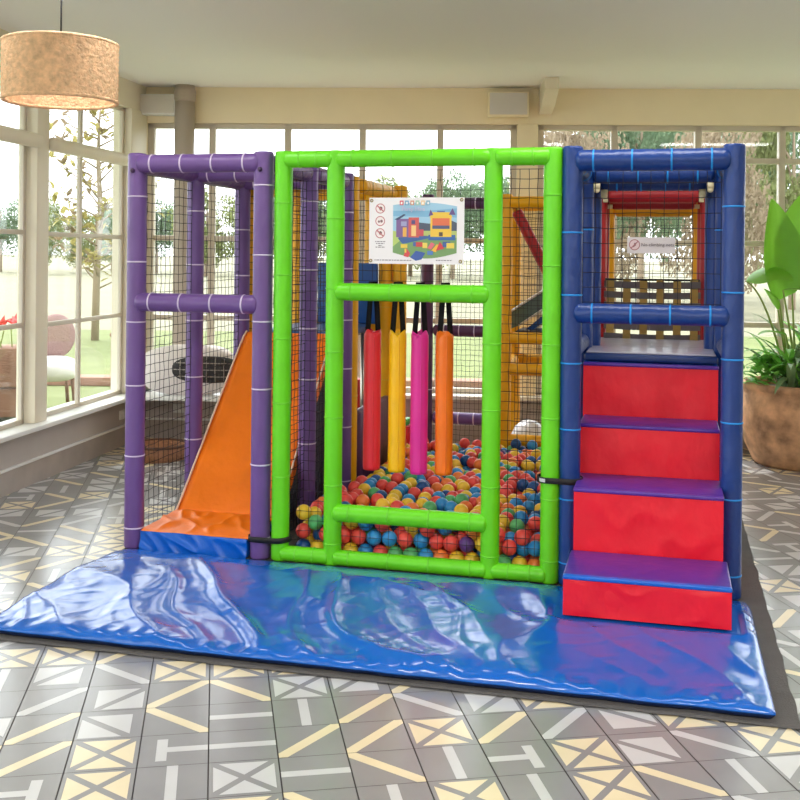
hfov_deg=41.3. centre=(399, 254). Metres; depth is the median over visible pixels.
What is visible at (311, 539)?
ball
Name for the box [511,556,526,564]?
ball
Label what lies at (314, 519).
ball
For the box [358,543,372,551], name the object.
ball
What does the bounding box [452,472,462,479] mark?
ball
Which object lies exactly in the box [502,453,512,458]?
ball
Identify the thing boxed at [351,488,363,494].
ball
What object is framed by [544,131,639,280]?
tree
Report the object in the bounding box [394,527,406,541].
ball
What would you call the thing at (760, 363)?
leafy shrub
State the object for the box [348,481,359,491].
ball
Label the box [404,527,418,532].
ball
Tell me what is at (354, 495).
ball
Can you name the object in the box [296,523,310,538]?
ball
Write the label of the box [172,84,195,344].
column
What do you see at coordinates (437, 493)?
ball
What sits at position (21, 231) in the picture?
window
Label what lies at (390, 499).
ball
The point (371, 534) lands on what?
ball
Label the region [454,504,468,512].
ball
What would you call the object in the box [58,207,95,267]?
tree
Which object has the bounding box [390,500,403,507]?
ball
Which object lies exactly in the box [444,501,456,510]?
ball
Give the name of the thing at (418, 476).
ball
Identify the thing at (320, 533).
ball
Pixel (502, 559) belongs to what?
ball
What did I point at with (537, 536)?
ball
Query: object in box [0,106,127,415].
window
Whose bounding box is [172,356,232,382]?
woven cushion
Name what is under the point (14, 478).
baseboard
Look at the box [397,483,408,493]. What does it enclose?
ball
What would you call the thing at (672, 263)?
tree
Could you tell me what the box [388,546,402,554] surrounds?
ball
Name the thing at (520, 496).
ball
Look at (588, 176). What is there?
frame
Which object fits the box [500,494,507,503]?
ball
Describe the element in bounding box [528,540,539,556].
ball
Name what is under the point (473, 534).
ball
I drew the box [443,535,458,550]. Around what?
ball
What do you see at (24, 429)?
window sill
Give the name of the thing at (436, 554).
ball
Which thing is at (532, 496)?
ball
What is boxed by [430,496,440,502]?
ball
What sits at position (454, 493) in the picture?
ball
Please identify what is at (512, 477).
ball
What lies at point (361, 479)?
ball
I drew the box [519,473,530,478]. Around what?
ball
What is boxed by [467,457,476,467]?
ball
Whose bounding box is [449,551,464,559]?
ball
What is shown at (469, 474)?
ball
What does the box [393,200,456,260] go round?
picture
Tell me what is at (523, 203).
climbing frame
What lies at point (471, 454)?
ball
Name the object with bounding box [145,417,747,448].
baseboard
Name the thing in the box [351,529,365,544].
ball
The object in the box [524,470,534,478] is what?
ball
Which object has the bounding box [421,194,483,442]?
frame
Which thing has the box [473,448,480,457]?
ball
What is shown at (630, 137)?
tree
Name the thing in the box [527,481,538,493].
ball
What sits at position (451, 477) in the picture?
ball
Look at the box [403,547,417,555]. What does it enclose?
ball
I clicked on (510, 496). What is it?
ball
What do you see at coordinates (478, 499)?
ball
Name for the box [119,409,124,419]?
wall socket
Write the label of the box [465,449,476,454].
ball
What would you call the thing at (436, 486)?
ball
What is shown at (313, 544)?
ball
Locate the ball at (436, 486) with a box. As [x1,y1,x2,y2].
[431,482,442,491]
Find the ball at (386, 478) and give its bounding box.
[379,476,390,481]
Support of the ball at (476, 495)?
on the balls at (477, 509)
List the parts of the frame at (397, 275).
post, post, post, post, post, post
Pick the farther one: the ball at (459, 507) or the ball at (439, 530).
the ball at (459, 507)
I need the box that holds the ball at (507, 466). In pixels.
[503,464,511,470]
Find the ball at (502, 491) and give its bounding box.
[500,487,510,496]
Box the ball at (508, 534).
[504,532,515,542]
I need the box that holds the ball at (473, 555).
[464,552,479,560]
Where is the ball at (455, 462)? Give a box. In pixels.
[452,459,460,467]
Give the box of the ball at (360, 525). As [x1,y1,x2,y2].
[358,523,372,530]
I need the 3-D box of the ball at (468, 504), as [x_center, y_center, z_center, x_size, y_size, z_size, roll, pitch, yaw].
[0.334,1.290,5.417,0.074,0.074,0.074,1,0,25]
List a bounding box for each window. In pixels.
[0,66,26,430]
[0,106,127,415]
[146,123,516,393]
[535,125,799,394]
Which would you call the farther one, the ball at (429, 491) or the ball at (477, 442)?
the ball at (477, 442)
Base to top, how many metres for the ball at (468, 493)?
0.074 m
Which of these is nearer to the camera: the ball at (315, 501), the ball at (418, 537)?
the ball at (418, 537)
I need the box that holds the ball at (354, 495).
[348,492,358,504]
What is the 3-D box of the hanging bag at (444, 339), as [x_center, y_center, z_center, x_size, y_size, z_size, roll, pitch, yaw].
[0.209,0.580,4.993,0.085,0.899,0.084,1,0,14]
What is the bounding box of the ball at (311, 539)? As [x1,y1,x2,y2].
[304,535,314,543]
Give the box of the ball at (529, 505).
[522,500,533,514]
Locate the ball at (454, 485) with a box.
[447,482,456,491]
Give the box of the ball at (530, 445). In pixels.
[527,440,537,449]
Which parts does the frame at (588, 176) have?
post, post, post, post, post, post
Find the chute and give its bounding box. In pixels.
[511,289,542,332]
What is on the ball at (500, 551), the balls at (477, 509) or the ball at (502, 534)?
the ball at (502, 534)
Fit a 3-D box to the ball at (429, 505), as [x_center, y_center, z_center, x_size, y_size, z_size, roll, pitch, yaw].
[0.150,1.281,5.371,0.073,0.074,0.074,1,0,30]
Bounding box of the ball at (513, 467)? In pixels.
[509,466,519,471]
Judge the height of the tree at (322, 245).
6.385 m
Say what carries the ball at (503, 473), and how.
on the balls at (477, 509)
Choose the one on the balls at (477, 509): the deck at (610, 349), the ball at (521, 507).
the ball at (521, 507)
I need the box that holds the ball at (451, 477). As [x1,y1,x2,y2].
[445,475,455,482]
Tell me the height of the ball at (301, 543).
0.074 m
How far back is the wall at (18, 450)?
6.74 m
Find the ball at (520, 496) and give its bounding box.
[515,494,526,502]
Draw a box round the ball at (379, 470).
[373,469,385,474]
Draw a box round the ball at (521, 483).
[517,479,528,491]
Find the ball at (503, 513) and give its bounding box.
[501,512,513,521]
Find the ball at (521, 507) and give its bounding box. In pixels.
[513,505,526,512]
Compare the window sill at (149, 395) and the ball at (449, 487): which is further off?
the window sill at (149, 395)
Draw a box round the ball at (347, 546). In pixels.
[343,542,357,550]
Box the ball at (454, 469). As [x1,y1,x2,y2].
[452,468,462,472]
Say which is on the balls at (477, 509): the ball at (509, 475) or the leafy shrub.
the ball at (509, 475)
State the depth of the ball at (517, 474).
6.13 m
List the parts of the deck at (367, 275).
panel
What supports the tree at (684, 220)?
on the field
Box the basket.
[145,438,184,463]
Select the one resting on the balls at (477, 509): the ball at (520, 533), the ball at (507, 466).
the ball at (507, 466)
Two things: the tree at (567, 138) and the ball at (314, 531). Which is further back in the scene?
the tree at (567, 138)
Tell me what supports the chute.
attached to the climbing frame at (523, 203)
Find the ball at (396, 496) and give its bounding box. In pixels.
[386,493,399,500]
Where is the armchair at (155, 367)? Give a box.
[145,344,232,394]
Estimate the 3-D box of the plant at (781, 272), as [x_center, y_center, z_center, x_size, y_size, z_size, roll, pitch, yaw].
[2.840,0.248,7.438,0.836,1.435,0.366,1,0,0]
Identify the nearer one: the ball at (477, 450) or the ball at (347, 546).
the ball at (347, 546)
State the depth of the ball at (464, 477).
6.04 m
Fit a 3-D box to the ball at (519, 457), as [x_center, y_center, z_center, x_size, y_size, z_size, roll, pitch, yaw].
[0.731,1.292,6.641,0.074,0.074,0.074,1,0,23]
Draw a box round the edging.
[47,374,541,387]
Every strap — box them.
[248,532,291,543]
[537,473,582,484]
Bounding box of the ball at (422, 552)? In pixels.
[418,548,432,556]
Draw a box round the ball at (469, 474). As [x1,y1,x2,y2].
[465,471,475,477]
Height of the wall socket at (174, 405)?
0.070 m
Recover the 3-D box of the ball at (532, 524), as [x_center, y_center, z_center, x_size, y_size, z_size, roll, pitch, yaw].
[0.647,1.285,5.073,0.074,0.074,0.073,1,0,31]
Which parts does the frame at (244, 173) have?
post, post, post, post, post, post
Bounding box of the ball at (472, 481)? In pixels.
[467,477,479,487]
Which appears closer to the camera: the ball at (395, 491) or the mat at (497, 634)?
the mat at (497, 634)
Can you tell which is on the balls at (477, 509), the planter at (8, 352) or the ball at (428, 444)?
the ball at (428, 444)
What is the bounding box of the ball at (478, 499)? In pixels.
[476,495,480,504]
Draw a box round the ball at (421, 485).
[416,481,428,491]
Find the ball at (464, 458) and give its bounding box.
[460,455,469,465]
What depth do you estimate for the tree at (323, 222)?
75.91 m
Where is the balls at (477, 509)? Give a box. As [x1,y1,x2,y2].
[310,439,540,555]
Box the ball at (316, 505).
[311,504,323,516]
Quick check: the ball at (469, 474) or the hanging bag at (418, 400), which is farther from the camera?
the ball at (469, 474)
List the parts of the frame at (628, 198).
post, post, post, post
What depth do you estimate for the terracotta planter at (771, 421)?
7.33 m
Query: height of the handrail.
0.646 m
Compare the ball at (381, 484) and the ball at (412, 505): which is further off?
the ball at (381, 484)
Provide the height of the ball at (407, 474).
0.074 m
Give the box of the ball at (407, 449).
[405,447,409,456]
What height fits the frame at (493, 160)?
1.946 m
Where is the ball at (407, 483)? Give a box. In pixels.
[400,481,411,488]
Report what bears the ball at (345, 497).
on the balls at (477, 509)
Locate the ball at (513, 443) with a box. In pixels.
[511,439,520,448]
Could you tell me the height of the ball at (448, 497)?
0.074 m
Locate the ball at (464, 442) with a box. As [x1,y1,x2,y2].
[459,438,469,448]
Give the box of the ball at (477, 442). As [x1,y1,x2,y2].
[472,439,481,446]
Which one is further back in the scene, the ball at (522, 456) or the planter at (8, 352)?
the planter at (8, 352)
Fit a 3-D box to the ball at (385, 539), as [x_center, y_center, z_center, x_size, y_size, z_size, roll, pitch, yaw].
[-0.050,1.347,5.044,0.074,0.074,0.074,1,0,-14]
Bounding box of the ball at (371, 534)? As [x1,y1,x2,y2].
[366,530,381,545]
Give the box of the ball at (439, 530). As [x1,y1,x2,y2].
[438,529,452,535]
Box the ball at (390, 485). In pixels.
[386,481,397,493]
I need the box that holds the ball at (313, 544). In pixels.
[310,540,322,547]
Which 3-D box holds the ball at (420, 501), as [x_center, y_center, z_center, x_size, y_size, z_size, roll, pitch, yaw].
[0.114,1.282,5.438,0.074,0.074,0.074,1,0,22]
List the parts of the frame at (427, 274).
post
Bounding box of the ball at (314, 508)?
[309,506,321,517]
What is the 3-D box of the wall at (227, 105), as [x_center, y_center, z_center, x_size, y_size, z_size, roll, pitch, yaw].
[1.697,0.099,8.307,7.740,2.765,0.250,1,0,3]
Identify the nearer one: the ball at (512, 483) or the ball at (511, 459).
the ball at (512, 483)
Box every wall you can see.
[0,28,146,469]
[146,87,799,423]
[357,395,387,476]
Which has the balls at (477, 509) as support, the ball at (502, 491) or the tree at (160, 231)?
the ball at (502, 491)
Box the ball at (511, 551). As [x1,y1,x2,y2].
[501,539,515,555]
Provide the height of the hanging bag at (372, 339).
0.896 m
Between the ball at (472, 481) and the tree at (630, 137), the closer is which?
the ball at (472, 481)
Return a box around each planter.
[0,314,16,416]
[743,376,799,471]
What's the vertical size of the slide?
0.988 m
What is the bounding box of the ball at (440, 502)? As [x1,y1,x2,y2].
[435,498,447,510]
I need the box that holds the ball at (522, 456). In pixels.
[518,454,525,459]
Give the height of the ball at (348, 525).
0.074 m
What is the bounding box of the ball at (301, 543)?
[296,539,310,546]
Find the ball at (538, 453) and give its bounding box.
[531,449,540,459]
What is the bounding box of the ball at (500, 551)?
[499,542,502,554]
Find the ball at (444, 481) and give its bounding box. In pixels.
[441,478,452,485]
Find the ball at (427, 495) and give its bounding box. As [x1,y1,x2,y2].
[418,492,431,500]
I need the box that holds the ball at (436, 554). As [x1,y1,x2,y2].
[433,549,448,558]
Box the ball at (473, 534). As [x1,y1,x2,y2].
[466,531,480,537]
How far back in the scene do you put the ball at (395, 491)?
5.62 m
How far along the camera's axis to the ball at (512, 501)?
5.44 m
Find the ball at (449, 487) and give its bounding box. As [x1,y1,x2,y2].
[441,484,454,491]
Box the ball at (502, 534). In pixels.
[499,527,505,542]
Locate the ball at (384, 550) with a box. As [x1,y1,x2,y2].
[373,545,387,553]
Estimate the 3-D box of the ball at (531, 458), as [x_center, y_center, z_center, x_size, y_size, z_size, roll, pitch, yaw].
[0.820,1.295,6.647,0.073,0.074,0.074,1,0,-8]
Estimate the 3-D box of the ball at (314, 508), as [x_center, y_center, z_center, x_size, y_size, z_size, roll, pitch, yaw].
[-0.420,1.270,5.206,0.074,0.074,0.074,1,0,32]
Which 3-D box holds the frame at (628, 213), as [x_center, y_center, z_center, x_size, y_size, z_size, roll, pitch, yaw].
[1.502,0.575,6.336,0.616,1.792,0.107,1,0,14]
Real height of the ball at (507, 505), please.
0.074 m
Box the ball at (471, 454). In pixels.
[466,452,476,457]
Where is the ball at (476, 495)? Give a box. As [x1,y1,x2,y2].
[470,493,480,497]
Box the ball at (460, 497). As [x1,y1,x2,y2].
[455,493,468,503]
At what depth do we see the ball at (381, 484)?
5.87 m
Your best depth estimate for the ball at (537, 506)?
5.35 m
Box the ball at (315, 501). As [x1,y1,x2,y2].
[311,500,323,509]
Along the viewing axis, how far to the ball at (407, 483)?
5.84 m
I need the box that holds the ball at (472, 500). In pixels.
[469,497,476,507]
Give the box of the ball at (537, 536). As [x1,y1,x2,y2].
[530,534,539,541]
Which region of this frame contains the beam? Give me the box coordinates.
[539,77,558,114]
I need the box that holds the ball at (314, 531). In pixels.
[313,526,322,540]
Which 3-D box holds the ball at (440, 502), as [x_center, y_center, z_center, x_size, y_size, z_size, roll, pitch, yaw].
[0.217,1.286,5.466,0.074,0.074,0.074,1,0,28]
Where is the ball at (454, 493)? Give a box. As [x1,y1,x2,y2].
[446,491,457,496]
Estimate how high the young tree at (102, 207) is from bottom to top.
4.475 m
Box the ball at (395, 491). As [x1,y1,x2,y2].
[389,489,401,500]
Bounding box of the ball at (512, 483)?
[504,480,516,491]
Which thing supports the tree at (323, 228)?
on the field
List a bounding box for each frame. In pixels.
[124,151,353,559]
[249,176,407,481]
[271,147,562,584]
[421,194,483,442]
[500,194,543,447]
[558,143,745,599]
[601,191,704,339]
[609,209,696,302]
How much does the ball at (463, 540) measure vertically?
0.074 m
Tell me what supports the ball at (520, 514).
on the ball
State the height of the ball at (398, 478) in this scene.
0.074 m
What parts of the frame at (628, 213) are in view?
post, post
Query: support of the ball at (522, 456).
on the balls at (477, 509)
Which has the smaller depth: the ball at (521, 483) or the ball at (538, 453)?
the ball at (521, 483)
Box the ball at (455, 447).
[453,444,458,451]
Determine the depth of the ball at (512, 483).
5.89 m
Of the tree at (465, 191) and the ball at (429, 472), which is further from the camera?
the tree at (465, 191)
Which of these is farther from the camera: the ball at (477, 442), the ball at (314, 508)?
the ball at (477, 442)
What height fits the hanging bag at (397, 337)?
0.899 m
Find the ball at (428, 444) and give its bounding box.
[427,442,430,451]
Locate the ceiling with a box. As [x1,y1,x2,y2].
[0,0,799,92]
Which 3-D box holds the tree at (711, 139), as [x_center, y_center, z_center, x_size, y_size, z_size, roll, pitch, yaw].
[8.099,-1.242,26.930,2.792,5.775,2.954,1,0,-6]
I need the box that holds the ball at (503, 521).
[499,514,509,528]
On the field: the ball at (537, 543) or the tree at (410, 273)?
the tree at (410, 273)
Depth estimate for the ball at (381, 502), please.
5.37 m
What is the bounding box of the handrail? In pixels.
[513,208,542,274]
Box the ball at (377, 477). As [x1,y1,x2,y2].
[370,474,380,480]
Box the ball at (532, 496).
[528,493,539,504]
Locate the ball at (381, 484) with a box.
[376,479,387,491]
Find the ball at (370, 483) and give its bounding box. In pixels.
[364,480,375,487]
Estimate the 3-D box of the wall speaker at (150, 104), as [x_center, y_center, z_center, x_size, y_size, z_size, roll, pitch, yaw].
[-1.894,-1.171,8.314,0.300,0.160,0.116,1,0,3]
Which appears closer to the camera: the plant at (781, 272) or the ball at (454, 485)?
the ball at (454, 485)
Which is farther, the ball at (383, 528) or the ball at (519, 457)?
the ball at (519, 457)
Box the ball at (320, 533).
[319,527,322,540]
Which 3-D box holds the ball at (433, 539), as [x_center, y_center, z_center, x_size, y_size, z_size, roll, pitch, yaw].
[0.173,1.352,5.012,0.074,0.073,0.074,1,0,34]
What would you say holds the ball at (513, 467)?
on the balls at (477, 509)
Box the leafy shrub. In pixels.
[743,349,799,384]
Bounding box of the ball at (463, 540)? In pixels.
[459,536,474,552]
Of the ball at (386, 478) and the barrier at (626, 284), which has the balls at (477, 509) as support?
the ball at (386, 478)
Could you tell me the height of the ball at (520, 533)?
0.074 m
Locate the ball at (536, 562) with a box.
[527,557,539,565]
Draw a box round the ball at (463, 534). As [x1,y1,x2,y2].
[455,532,466,547]
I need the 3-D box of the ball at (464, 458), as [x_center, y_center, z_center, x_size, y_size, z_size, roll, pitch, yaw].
[0.413,1.287,6.640,0.074,0.074,0.074,1,0,-45]
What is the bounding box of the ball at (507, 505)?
[501,503,513,512]
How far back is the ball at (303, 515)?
5.12 m
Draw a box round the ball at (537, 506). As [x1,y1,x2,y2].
[534,503,539,510]
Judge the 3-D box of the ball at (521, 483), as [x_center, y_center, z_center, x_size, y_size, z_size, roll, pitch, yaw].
[0.687,1.287,5.933,0.074,0.074,0.074,1,0,30]
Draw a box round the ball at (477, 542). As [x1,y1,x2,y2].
[475,537,479,551]
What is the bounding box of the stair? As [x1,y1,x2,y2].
[563,360,731,629]
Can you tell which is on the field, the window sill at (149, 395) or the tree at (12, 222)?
the tree at (12, 222)
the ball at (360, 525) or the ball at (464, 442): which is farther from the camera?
the ball at (464, 442)
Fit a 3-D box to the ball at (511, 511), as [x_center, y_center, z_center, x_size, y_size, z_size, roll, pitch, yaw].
[0.535,1.290,5.253,0.074,0.073,0.074,1,0,44]
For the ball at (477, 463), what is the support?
on the ball
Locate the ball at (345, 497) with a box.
[342,494,352,504]
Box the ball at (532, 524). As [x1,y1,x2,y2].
[528,516,539,531]
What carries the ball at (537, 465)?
on the ball
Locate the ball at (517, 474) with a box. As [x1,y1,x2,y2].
[511,471,520,478]
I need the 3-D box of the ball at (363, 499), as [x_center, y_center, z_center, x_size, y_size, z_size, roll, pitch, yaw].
[-0.194,1.285,5.535,0.074,0.074,0.074,1,0,-14]
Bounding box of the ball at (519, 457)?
[513,456,522,466]
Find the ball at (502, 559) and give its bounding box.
[499,554,510,563]
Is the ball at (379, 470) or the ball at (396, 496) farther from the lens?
the ball at (379, 470)
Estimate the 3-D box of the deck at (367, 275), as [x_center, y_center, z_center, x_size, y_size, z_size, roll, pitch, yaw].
[-0.524,0.752,6.930,0.555,1.397,0.850,1,0,14]
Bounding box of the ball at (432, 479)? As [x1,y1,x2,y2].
[427,476,439,487]
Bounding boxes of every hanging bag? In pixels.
[363,281,380,470]
[388,282,406,472]
[410,282,428,474]
[435,283,453,475]
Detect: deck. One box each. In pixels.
[272,262,377,406]
[584,337,717,364]
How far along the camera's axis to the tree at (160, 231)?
76.62 m
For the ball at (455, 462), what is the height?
0.074 m
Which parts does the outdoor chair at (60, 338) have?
seat, backrest, leg, leg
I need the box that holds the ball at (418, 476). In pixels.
[416,475,425,480]
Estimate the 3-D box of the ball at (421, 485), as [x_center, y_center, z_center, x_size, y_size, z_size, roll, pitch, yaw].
[0.126,1.279,5.837,0.074,0.074,0.074,1,0,-43]
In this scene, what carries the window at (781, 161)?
in the wall at (227, 105)
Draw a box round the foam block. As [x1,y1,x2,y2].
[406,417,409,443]
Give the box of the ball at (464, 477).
[459,475,468,481]
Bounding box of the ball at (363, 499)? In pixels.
[356,494,369,505]
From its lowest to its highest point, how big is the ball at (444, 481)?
0.075 m
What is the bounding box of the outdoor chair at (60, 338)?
[47,314,74,402]
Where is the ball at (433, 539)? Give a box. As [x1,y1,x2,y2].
[429,533,443,549]
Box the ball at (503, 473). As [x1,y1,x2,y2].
[500,470,510,477]
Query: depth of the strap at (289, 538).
5.02 m
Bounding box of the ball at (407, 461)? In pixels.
[405,458,409,465]
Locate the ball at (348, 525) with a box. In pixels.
[344,522,357,528]
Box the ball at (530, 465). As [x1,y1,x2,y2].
[523,460,534,470]
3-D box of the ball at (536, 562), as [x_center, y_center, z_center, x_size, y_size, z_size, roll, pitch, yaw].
[0.621,1.424,4.875,0.074,0.073,0.074,1,0,-44]
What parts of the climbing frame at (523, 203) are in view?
post, post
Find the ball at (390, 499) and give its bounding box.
[387,497,396,504]
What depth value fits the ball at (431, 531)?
4.97 m
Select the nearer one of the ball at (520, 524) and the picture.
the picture
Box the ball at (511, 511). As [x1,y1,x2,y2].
[502,508,514,516]
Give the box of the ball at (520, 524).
[509,519,524,532]
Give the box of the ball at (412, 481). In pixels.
[405,478,416,486]
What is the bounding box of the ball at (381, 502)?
[375,498,389,506]
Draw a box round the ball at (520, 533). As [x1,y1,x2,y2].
[514,530,529,545]
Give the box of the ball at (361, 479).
[355,475,366,483]
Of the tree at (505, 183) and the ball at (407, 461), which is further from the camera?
the tree at (505, 183)
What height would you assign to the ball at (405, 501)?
0.075 m
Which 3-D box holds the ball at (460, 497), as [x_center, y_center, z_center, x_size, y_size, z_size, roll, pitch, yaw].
[0.319,1.273,5.503,0.073,0.074,0.074,1,0,-9]
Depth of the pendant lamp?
4.31 m
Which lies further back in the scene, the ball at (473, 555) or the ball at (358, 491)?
the ball at (358, 491)
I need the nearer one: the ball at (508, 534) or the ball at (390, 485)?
the ball at (508, 534)
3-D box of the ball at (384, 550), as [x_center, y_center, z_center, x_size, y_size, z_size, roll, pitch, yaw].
[-0.093,1.417,5.054,0.074,0.074,0.074,1,0,23]
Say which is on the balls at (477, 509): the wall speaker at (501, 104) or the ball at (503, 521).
the ball at (503, 521)
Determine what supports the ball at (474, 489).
on the balls at (477, 509)
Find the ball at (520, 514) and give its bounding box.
[514,511,527,524]
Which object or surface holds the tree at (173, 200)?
on the field
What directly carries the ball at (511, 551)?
on the ball at (502, 559)
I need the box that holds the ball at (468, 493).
[461,490,471,496]
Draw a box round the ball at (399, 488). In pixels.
[392,486,404,497]
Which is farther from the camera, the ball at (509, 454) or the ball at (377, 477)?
the ball at (509, 454)
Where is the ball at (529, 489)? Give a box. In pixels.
[522,488,534,494]
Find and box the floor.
[0,438,799,799]
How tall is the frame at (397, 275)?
1.932 m
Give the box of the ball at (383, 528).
[375,524,389,531]
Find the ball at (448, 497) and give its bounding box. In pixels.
[445,495,454,501]
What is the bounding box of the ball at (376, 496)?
[370,493,383,505]
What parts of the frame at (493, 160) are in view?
post, post, post, post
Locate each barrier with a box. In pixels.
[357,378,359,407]
[604,278,700,339]
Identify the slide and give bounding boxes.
[139,330,324,558]
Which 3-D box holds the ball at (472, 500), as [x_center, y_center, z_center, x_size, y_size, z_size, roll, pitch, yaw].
[0.384,1.300,5.534,0.074,0.074,0.074,1,0,14]
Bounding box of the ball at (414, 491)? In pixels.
[408,487,420,500]
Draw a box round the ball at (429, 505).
[422,501,436,510]
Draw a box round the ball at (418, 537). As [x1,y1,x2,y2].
[413,533,428,548]
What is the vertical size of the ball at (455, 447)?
0.074 m
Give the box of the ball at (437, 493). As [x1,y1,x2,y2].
[432,491,445,497]
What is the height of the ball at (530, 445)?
0.075 m
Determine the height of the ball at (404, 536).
0.074 m
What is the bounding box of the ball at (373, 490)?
[368,487,379,499]
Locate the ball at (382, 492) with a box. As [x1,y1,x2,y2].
[376,490,387,498]
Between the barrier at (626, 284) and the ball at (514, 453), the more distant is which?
the ball at (514, 453)
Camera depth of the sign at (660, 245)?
4.69 m
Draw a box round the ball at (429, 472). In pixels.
[424,470,434,479]
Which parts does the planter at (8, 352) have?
flower, flower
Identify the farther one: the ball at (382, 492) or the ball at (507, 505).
the ball at (382, 492)
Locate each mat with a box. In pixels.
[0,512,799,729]
[0,549,775,718]
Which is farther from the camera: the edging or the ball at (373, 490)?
the edging
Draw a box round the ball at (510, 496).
[507,494,515,502]
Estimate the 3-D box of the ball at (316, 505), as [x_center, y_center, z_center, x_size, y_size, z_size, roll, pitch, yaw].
[-0.417,1.275,5.283,0.074,0.074,0.074,1,0,-13]
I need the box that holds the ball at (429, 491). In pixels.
[422,489,433,495]
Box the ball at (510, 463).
[508,462,517,466]
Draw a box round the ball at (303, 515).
[296,504,310,519]
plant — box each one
[744,314,799,393]
[746,195,799,387]
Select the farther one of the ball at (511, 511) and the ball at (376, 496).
the ball at (376, 496)
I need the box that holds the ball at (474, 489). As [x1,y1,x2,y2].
[469,486,480,493]
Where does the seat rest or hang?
on the floor
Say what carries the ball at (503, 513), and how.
on the ball
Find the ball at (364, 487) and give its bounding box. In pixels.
[358,483,370,495]
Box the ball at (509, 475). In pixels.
[503,474,514,481]
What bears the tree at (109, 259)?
on the field
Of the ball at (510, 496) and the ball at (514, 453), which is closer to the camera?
the ball at (510, 496)
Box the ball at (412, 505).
[406,502,418,508]
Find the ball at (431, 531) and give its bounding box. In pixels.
[420,528,434,536]
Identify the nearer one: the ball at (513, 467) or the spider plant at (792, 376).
the ball at (513, 467)
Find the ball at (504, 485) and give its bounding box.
[501,484,513,493]
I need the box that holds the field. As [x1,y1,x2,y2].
[0,255,799,336]
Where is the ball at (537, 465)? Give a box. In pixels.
[535,460,540,470]
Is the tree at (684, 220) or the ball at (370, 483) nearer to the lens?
the ball at (370, 483)
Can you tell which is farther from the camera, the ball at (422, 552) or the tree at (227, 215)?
the tree at (227, 215)
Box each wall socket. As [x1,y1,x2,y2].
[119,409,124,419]
[173,404,183,412]
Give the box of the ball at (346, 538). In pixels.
[341,528,350,543]
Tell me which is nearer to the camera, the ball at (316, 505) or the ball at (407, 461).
the ball at (316, 505)
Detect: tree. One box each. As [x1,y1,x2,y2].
[0,198,17,271]
[48,109,167,340]
[48,196,74,264]
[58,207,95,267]
[91,212,111,268]
[92,209,111,254]
[155,197,173,273]
[161,200,205,249]
[167,187,234,275]
[222,196,273,257]
[273,197,326,242]
[318,201,326,254]
[318,205,325,259]
[375,174,396,197]
[397,184,420,275]
[413,170,483,278]
[464,170,509,256]
[542,131,629,287]
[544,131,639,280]
[577,131,706,301]
[616,131,690,280]
[637,131,770,237]
[663,132,772,293]
[720,132,799,206]
[742,132,799,309]
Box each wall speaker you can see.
[140,94,174,115]
[488,91,528,117]
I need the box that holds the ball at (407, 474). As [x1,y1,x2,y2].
[404,470,416,479]
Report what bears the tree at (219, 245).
on the field
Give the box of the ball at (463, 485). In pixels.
[457,481,469,490]
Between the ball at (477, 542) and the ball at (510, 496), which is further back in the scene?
the ball at (510, 496)
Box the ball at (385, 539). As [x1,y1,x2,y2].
[382,531,396,546]
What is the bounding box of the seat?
[511,420,540,448]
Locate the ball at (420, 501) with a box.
[416,498,427,508]
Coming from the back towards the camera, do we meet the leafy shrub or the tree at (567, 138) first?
the tree at (567, 138)
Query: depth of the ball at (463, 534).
5.00 m
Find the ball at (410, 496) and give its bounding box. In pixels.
[402,494,415,502]
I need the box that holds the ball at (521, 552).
[517,543,528,556]
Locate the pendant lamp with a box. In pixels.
[0,0,119,110]
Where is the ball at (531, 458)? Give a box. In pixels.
[527,456,536,463]
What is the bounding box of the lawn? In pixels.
[0,329,798,495]
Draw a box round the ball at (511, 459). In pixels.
[508,457,518,464]
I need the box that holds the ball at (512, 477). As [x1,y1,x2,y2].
[508,476,517,483]
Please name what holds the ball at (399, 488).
on the balls at (477, 509)
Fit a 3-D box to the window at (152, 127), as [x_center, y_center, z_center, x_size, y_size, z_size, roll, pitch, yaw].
[-0.549,0.023,8.373,2.905,2.100,0.060,1,0,3]
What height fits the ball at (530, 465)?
0.074 m
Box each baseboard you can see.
[0,424,124,497]
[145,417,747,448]
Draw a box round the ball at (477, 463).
[473,459,480,470]
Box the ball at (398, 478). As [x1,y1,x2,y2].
[391,473,403,483]
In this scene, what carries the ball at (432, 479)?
on the balls at (477, 509)
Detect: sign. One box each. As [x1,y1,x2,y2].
[369,197,464,264]
[627,237,674,253]
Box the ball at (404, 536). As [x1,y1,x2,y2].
[397,532,412,547]
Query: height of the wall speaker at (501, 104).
0.190 m
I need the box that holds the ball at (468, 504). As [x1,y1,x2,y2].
[460,501,472,512]
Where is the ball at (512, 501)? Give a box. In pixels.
[509,498,522,506]
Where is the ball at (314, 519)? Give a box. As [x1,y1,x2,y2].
[309,514,322,529]
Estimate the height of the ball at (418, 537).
0.074 m
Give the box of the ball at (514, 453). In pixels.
[510,450,519,456]
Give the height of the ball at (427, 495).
0.073 m
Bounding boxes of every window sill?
[0,389,150,442]
[146,388,540,401]
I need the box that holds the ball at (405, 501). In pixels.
[402,498,413,505]
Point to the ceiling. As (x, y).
(586, 44)

